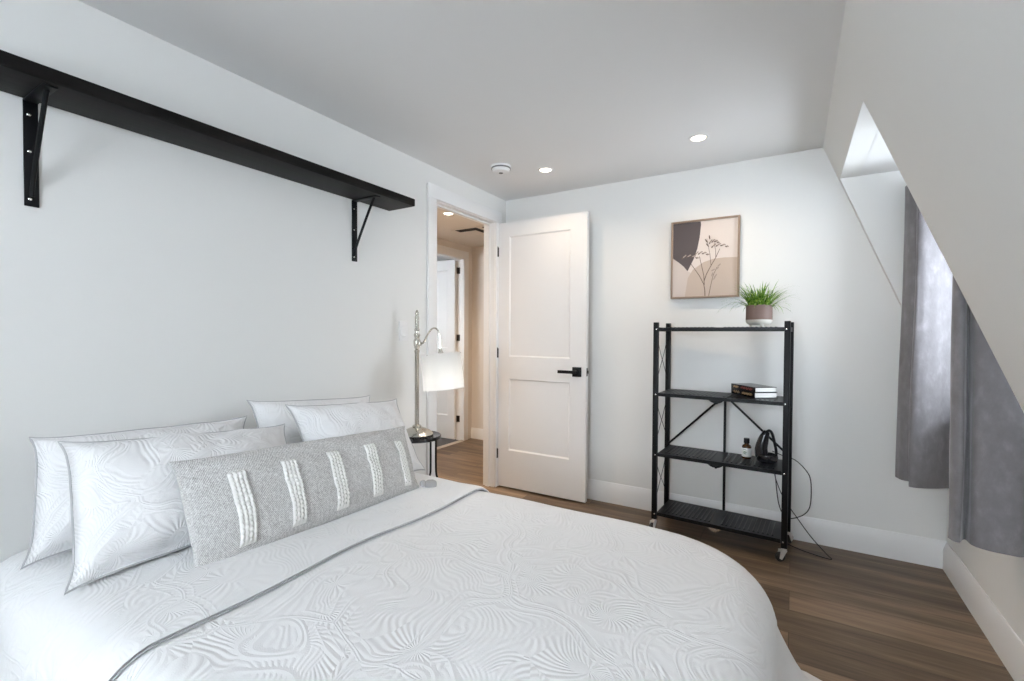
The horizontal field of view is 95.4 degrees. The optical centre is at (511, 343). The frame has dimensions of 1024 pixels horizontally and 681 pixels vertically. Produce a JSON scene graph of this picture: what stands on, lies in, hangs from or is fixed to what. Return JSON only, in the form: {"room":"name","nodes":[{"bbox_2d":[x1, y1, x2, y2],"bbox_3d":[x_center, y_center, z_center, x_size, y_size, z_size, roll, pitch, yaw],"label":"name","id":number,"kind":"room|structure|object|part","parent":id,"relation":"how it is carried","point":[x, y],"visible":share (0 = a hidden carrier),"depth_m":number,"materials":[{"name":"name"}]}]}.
{"room":"bedroom","nodes":[
{"label":"bedroom","id":0,"kind":"room"},
{"bbox_2d":[0,0,505,562],"bbox_3d":[-1.359,0.022,1.689,0.100,2.258,4.885,1,1,31],"label":"wall","id":1,"kind":"structure","parent":0,"point":[152,283],"depth_m":1.75,"materials":[{"name":"white paint"}]},
{"bbox_2d":[0,50,414,261],"bbox_3d":[-1.058,-0.602,1.879,0.202,0.360,1.710,1,1,31],"label":"wall shelf","id":2,"kind":"object","parent":1,"relation":"attached to","point":[36,83],"visible":1,"depth_m":1.55,"materials":[{"name":"black wood"}]},
{"bbox_2d":[399,321,407,340],"bbox_3d":[-0.643,-0.074,2.765,0.011,0.114,0.070,1,1,31],"label":"light switch","id":3,"kind":"object","parent":1,"relation":"attached to","point":[403,326],"visible":1,"depth_m":2.76,"materials":[{"name":"white plastic"}]},
{"bbox_2d":[426,182,501,486],"bbox_3d":[-0.312,0.054,3.310,0.018,2.142,0.855,1,1,31],"label":"trim","id":4,"kind":"structure","parent":1,"relation":"attached to","point":[434,192],"depth_m":3.00,"materials":[{"name":"white paint"}]},
{"bbox_2d":[437,200,494,486],"bbox_3d":[-0.363,0.090,3.341,0.100,2.067,0.736,1,1,31],"label":"trim","id":5,"kind":"structure","parent":1,"relation":"attached to","point":[489,226],"depth_m":3.63,"materials":[{"name":"white paint"}]},
{"bbox_2d":[497,211,588,502],"bbox_3d":[0.216,0.095,3.455,0.746,2.036,0.143,1,1,31],"label":"door","id":6,"kind":"structure","parent":1,"relation":"in","point":[542,349],"depth_m":3.43,"materials":[{"name":"white paint"}]},
{"bbox_3d":[0.405,0.201,3.291,0.162,0.068,0.054,1,1,31],"label":"handle","id":7,"kind":"part","parent":6,"relation":"part of","materials":[{"name":"black metal"}]},
{"bbox_2d":[437,238,471,438],"bbox_3d":[-1.310,0.016,4.022,0.100,2.180,3.130,1,1,31],"label":"wall","id":8,"kind":"structure","parent":0,"point":[442,242],"depth_m":5.30,"materials":[{"name":"white paint"}]},
{"bbox_2d":[437,260,459,438],"bbox_3d":[-0.937,0.069,5.407,0.800,2.000,0.044,1,1,31],"label":"door","id":9,"kind":"structure","parent":8,"relation":"in","point":[447,271],"depth_m":5.26,"materials":[{"name":"white paint"}]},
{"bbox_2d":[437,244,468,440],"bbox_3d":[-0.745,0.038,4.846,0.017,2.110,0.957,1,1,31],"label":"trim","id":10,"kind":"structure","parent":8,"relation":"attached to","point":[441,249],"depth_m":5.20,"materials":[{"name":"white paint"}]},
{"bbox_2d":[437,208,483,260],"bbox_3d":[-1.409,-1.132,4.396,2.813,0.100,3.900,1,1,31],"label":"ceiling","id":11,"kind":"structure","parent":0,"point":[445,223],"depth_m":4.45,"materials":[{"name":"white paint"}]},
{"bbox_2d":[451,225,483,235],"bbox_3d":[-0.317,-1.073,4.438,0.440,0.009,0.300,1,1,31],"label":"ceiling vent","id":12,"kind":"object","parent":11,"relation":"in","point":[477,230],"visible":0.54,"depth_m":4.42,"materials":[{"name":"metal"}]},
{"bbox_2d":[78,0,845,200],"bbox_3d":[-0.371,-1.142,1.132,2.334,0.100,4.985,1,1,31],"label":"ceiling","id":13,"kind":"structure","parent":0,"point":[592,92],"depth_m":1.89,"materials":[{"name":"white paint"}]},
{"bbox_2d":[491,163,510,174],"bbox_3d":[-0.070,-1.103,2.962,0.128,0.046,0.128,1,1,31],"label":"smoke detector","id":14,"kind":"object","parent":13,"relation":"attached to","point":[497,168],"visible":1,"depth_m":2.92,"materials":[{"name":"white plastic"}]},
{"bbox_2d":[491,165,510,169],"bbox_3d":[-0.070,-1.110,2.961,0.123,0.008,0.123,1,1,31],"label":"vent","id":15,"kind":"object","parent":14,"relation":"attached to","point":[493,167],"depth_m":2.92,"materials":[{"name":"grey plastic"}]},
{"bbox_2d":[537,167,553,172],"bbox_3d":[0.217,-1.123,3.020,0.106,0.004,0.106,1,1,31],"label":"recessed light","id":16,"kind":"object","parent":13,"relation":"in","point":[542,169],"visible":1,"depth_m":3.01,"materials":[{"name":"white plastic"}]},
{"bbox_2d":[688,134,708,141],"bbox_3d":[1.008,-1.109,2.520,0.106,0.004,0.106,1,1,31],"label":"recessed light","id":17,"kind":"object","parent":13,"relation":"in","point":[698,137],"visible":1,"depth_m":2.51,"materials":[{"name":"white plastic"}]},
{"bbox_2d":[472,246,483,428],"bbox_3d":[-0.020,0.001,5.130,1.164,2.180,0.100,1,1,31],"label":"wall","id":18,"kind":"structure","parent":0,"point":[477,252],"depth_m":5.29,"materials":[{"name":"white paint"}]},
{"bbox_2d":[471,428,482,439],"bbox_3d":[-0.012,1.032,5.074,1.064,0.120,0.015,1,1,31],"label":"baseboard","id":19,"kind":"structure","parent":18,"relation":"attached to","point":[476,433],"depth_m":5.30,"materials":[{"name":"white paint"}]},
{"bbox_2d":[437,437,1013,680],"bbox_3d":[-0.913,1.187,2.499,5.688,0.100,6.700,1,1,31],"label":"floor","id":20,"kind":"structure","parent":0,"point":[850,616],"depth_m":2.07,"materials":[{"name":"brown wood"}]},
{"bbox_2d":[410,431,440,476],"bbox_3d":[-0.546,0.828,2.682,0.277,0.609,0.272,1,1,31],"label":"side table","id":21,"kind":"object","parent":20,"relation":"on","point":[436,435],"visible":0.23,"depth_m":2.68,"materials":[{"name":"black metal"}]},
{"bbox_3d":[-0.457,0.839,2.703,0.058,0.588,0.145,0,1,10],"label":"leg","id":22,"kind":"part","parent":21,"relation":"part of","materials":[{"name":"black"}]},
{"bbox_2d":[406,310,463,437],"bbox_3d":[-0.451,0.167,2.611,0.403,0.716,0.225,1,1,31],"label":"table lamp","id":23,"kind":"object","parent":21,"relation":"on","point":[440,371],"visible":0.99,"depth_m":2.50,"materials":[{"name":"silver metal"}]},
{"bbox_3d":[-0.464,-0.032,2.616,0.166,0.117,0.023,1,1,31],"label":"arm","id":24,"kind":"part","parent":23,"relation":"part of","materials":[{"name":"silver metal"}]},
{"bbox_3d":[-0.382,0.155,2.570,0.242,0.221,0.224,1,1,31],"label":"lamp shade","id":25,"kind":"part","parent":23,"relation":"part of","materials":[{"name":"white fabric"}]},
{"bbox_2d":[437,440,463,448],"bbox_3d":[-0.770,1.087,4.879,0.070,0.010,0.803,1,1,31],"label":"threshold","id":26,"kind":"structure","parent":20,"relation":"on","point":[458,441],"depth_m":5.01,"materials":[{"name":"beige wood"}]},
{"bbox_2d":[649,321,793,561],"bbox_3d":[1.228,0.509,2.747,0.735,1.267,0.343,1,1,34],"label":"storage rack","id":27,"kind":"object","parent":20,"relation":"on","point":[716,520],"visible":0.99,"depth_m":2.71,"materials":[{"name":"black metal"}]},
{"bbox_3d":[0.872,0.470,2.834,0.028,1.196,0.028,1,1,34],"label":"post","id":28,"kind":"part","parent":27,"relation":"part of","materials":[{"name":"black metal"}]},
{"bbox_3d":[1.017,0.467,3.047,0.028,1.196,0.028,1,1,34],"label":"post","id":29,"kind":"part","parent":27,"relation":"part of","materials":[{"name":"black metal"}]},
{"bbox_2d":[656,499,780,542],"bbox_3d":[1.225,1.037,2.759,0.656,0.023,0.270,1,1,34],"label":"shelf","id":30,"kind":"object","parent":27,"relation":"attached to","point":[716,520],"depth_m":2.72,"materials":[{"name":"black metal"}]},
{"bbox_2d":[657,445,781,474],"bbox_3d":[1.226,0.676,2.752,0.656,0.023,0.270,1,1,34],"label":"shelf","id":31,"kind":"object","parent":27,"relation":"attached to","point":[715,459],"depth_m":2.71,"materials":[{"name":"black metal"}]},
{"bbox_2d":[658,389,782,405],"bbox_3d":[1.228,0.310,2.744,0.656,0.023,0.270,1,1,34],"label":"shelf","id":32,"kind":"object","parent":27,"relation":"attached to","point":[714,397],"depth_m":2.67,"materials":[{"name":"black metal"}]},
{"bbox_2d":[659,327,783,330],"bbox_3d":[1.230,-0.084,2.737,0.656,0.023,0.270,1,1,34],"label":"shelf","id":33,"kind":"object","parent":27,"relation":"attached to","point":[667,328],"depth_m":2.67,"materials":[{"name":"black metal"}]},
{"bbox_2d":[742,438,751,458],"bbox_3d":[1.366,0.608,2.713,0.051,0.115,0.052,1,1,31],"label":"dropper bottle","id":34,"kind":"object","parent":27,"relation":"on","point":[746,447],"visible":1,"depth_m":2.70,"materials":[{"name":"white glass"}]},
{"bbox_2d":[731,388,776,397],"bbox_3d":[1.395,0.285,2.693,0.136,0.031,0.225,0,1,-6],"label":"book","id":35,"kind":"object","parent":27,"relation":"on","point":[734,391],"visible":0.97,"depth_m":2.59,"materials":[{"name":"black paper"}]},
{"bbox_2d":[731,383,776,391],"bbox_3d":[1.393,0.255,2.695,0.131,0.028,0.220,0,1,-8],"label":"book","id":36,"kind":"object","parent":35,"relation":"on","point":[751,387],"visible":1,"depth_m":2.63,"materials":[{"name":"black paper"}]},
{"bbox_2d":[718,281,793,326],"bbox_3d":[1.379,-0.226,2.616,0.438,0.268,0.384,1,1,31],"label":"potted plant","id":37,"kind":"object","parent":27,"relation":"on","point":[759,309],"visible":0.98,"depth_m":2.57,"materials":[{"name":"green plant"}]},
{"bbox_3d":[1.389,-0.119,2.623,0.138,0.028,0.138,1,1,31],"label":"pot","id":38,"kind":"part","parent":37,"relation":"part of","materials":[{"name":"white ceramic"}]},
{"bbox_3d":[1.389,-0.164,2.622,0.134,0.102,0.134,1,1,31],"label":"pot","id":39,"kind":"part","parent":37,"relation":"part of","materials":[{"name":"brown ceramic"}]},
{"bbox_2d":[755,429,777,463],"bbox_3d":[1.439,0.575,2.628,0.110,0.185,0.111,0,1,-20],"label":"appliance","id":40,"kind":"object","parent":27,"relation":"on","point":[762,454],"visible":1,"depth_m":2.61,"materials":[{"name":"black plastic"}]},
{"bbox_3d":[1.457,0.558,2.617,0.063,0.152,0.015,1,1,31],"label":"handle","id":41,"kind":"part","parent":40,"relation":"part of","materials":[{"name":"black plastic"}]},
{"bbox_3d":[1.438,0.480,2.448,0.028,1.196,0.028,1,1,34],"label":"post","id":42,"kind":"part","parent":27,"relation":"part of","materials":[{"name":"black metal"}]},
{"bbox_3d":[1.583,0.477,2.661,0.028,1.196,0.028,1,1,34],"label":"post","id":43,"kind":"part","parent":27,"relation":"part of","materials":[{"name":"black metal"}]},
{"bbox_2d":[773,451,831,559],"bbox_3d":[1.650,0.891,2.632,0.137,0.510,0.337,0,1,-27],"label":"power cord","id":44,"kind":"object","parent":20,"relation":"on","point":[773,451],"visible":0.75,"depth_m":2.66,"materials":[{"name":"black rubber"}]},
{"bbox_3d":[-0.423,0.894,1.396,1.758,0.535,1.023,1,1,31],"label":"bed","id":45,"kind":"object","parent":20,"relation":"on","visible":0},
{"bbox_2d":[0,472,821,680],"bbox_3d":[-0.248,0.848,1.274,2.242,0.544,1.844,1,1,31],"label":"quilt","id":46,"kind":"object","parent":45,"relation":"on","point":[450,580],"visible":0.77,"depth_m":1.07,"materials":[{"name":"white fabric"}]},
{"bbox_2d":[20,416,246,569],"bbox_3d":[-1.167,0.421,1.526,0.217,0.308,0.674,1,1,31],"label":"pillow","id":47,"kind":"object","parent":46,"relation":"on","point":[51,534],"visible":0.39,"depth_m":1.31,"materials":[{"name":"white fabric"}]},
{"bbox_2d":[57,424,286,594],"bbox_3d":[-0.967,0.422,1.438,0.284,0.318,0.698,1,1,31],"label":"pillow","id":48,"kind":"object","parent":46,"relation":"on","point":[127,510],"visible":0.66,"depth_m":1.24,"materials":[{"name":"white fabric"}]},
{"bbox_2d":[168,426,436,566],"bbox_3d":[-0.625,0.463,1.589,0.207,0.272,0.870,1,1,37],"label":"lumbar cushion","id":49,"kind":"object","parent":46,"relation":"on","point":[234,504],"visible":0.99,"depth_m":1.42,"materials":[{"name":"grey fabric"}]},
{"bbox_2d":[246,395,369,443],"bbox_3d":[-0.828,0.395,2.074,0.231,0.343,0.605,1,1,38],"label":"pillow","id":50,"kind":"object","parent":46,"relation":"on","point":[266,413],"visible":0.32,"depth_m":1.91,"materials":[{"name":"white fabric"}]},
{"bbox_2d":[285,399,424,470],"bbox_3d":[-0.630,0.404,1.971,0.273,0.332,0.537,1,1,38],"label":"pillow","id":51,"kind":"object","parent":46,"relation":"on","point":[313,422],"visible":0.52,"depth_m":1.90,"materials":[{"name":"white fabric"}]},
{"bbox_2d":[506,148,947,540],"bbox_3d":[1.134,-0.043,3.094,2.914,2.358,0.100,1,1,31],"label":"wall","id":52,"kind":"structure","parent":0,"point":[800,230],"depth_m":2.82,"materials":[{"name":"white paint"}]},
{"bbox_2d":[670,215,740,298],"bbox_3d":[1.219,-0.537,2.952,0.404,0.496,0.039,1,1,31],"label":"framed print","id":53,"kind":"object","parent":52,"relation":"attached to","point":[705,253],"visible":0.99,"depth_m":2.94,"materials":[{"name":"beige paper"}]},
{"bbox_2d":[587,478,946,568],"bbox_3d":[1.081,1.065,3.075,2.673,0.142,0.017,1,1,31],"label":"baseboard","id":54,"kind":"structure","parent":52,"relation":"attached to","point":[920,550],"depth_m":2.65,"materials":[{"name":"white paint"}]},
{"bbox_2d":[859,130,898,175],"bbox_3d":[1.973,-0.932,1.857,0.849,0.080,1.115,1,1,31],"label":"ceiling","id":55,"kind":"structure","parent":0,"point":[879,159],"depth_m":2.30,"materials":[{"name":"white paint"}]},
{"bbox_2d":[860,171,906,262],"bbox_3d":[2.206,-0.285,2.357,0.747,1.230,0.044,1,1,31],"label":"wall","id":56,"kind":"structure","parent":0,"point":[886,190],"depth_m":2.45,"materials":[{"name":"white paint"}]},
{"bbox_3d":[1.871,-0.808,1.944,0.032,0.032,0.994,1,1,31],"label":"curtain rod","id":57,"kind":"object","parent":56,"relation":"attached to","visible":0},
{"bbox_2d":[895,186,952,488],"bbox_3d":[2.082,-0.052,2.309,0.297,1.493,0.204,0,1,5],"label":"curtain","id":58,"kind":"object","parent":57,"relation":"hanging from","point":[923,402],"visible":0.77,"depth_m":2.23,"materials":[{"name":"grey fabric"}]},
{"bbox_2d":[948,276,1023,556],"bbox_3d":[1.671,-0.042,1.650,0.181,1.493,0.203,1,1,31],"label":"curtain","id":59,"kind":"object","parent":57,"relation":"hanging from","point":[986,441],"visible":0.51,"depth_m":1.60,"materials":[{"name":"grey fabric"}]},
{"bbox_2d":[823,0,1023,643],"bbox_3d":[0.797,0.056,0.445,0.650,2.258,4.785,1,1,31],"label":"wall","id":60,"kind":"structure","parent":0,"point":[941,82],"depth_m":1.31,"materials":[{"name":"white paint"}]},
{"bbox_2d":[943,542,1023,680],"bbox_3d":[0.981,1.118,0.342,0.017,0.142,4.768,1,1,31],"label":"baseboard","id":61,"kind":"structure","parent":60,"relation":"attached to","point":[1008,646],"depth_m":1.85,"materials":[{"name":"white paint"}]}
]}

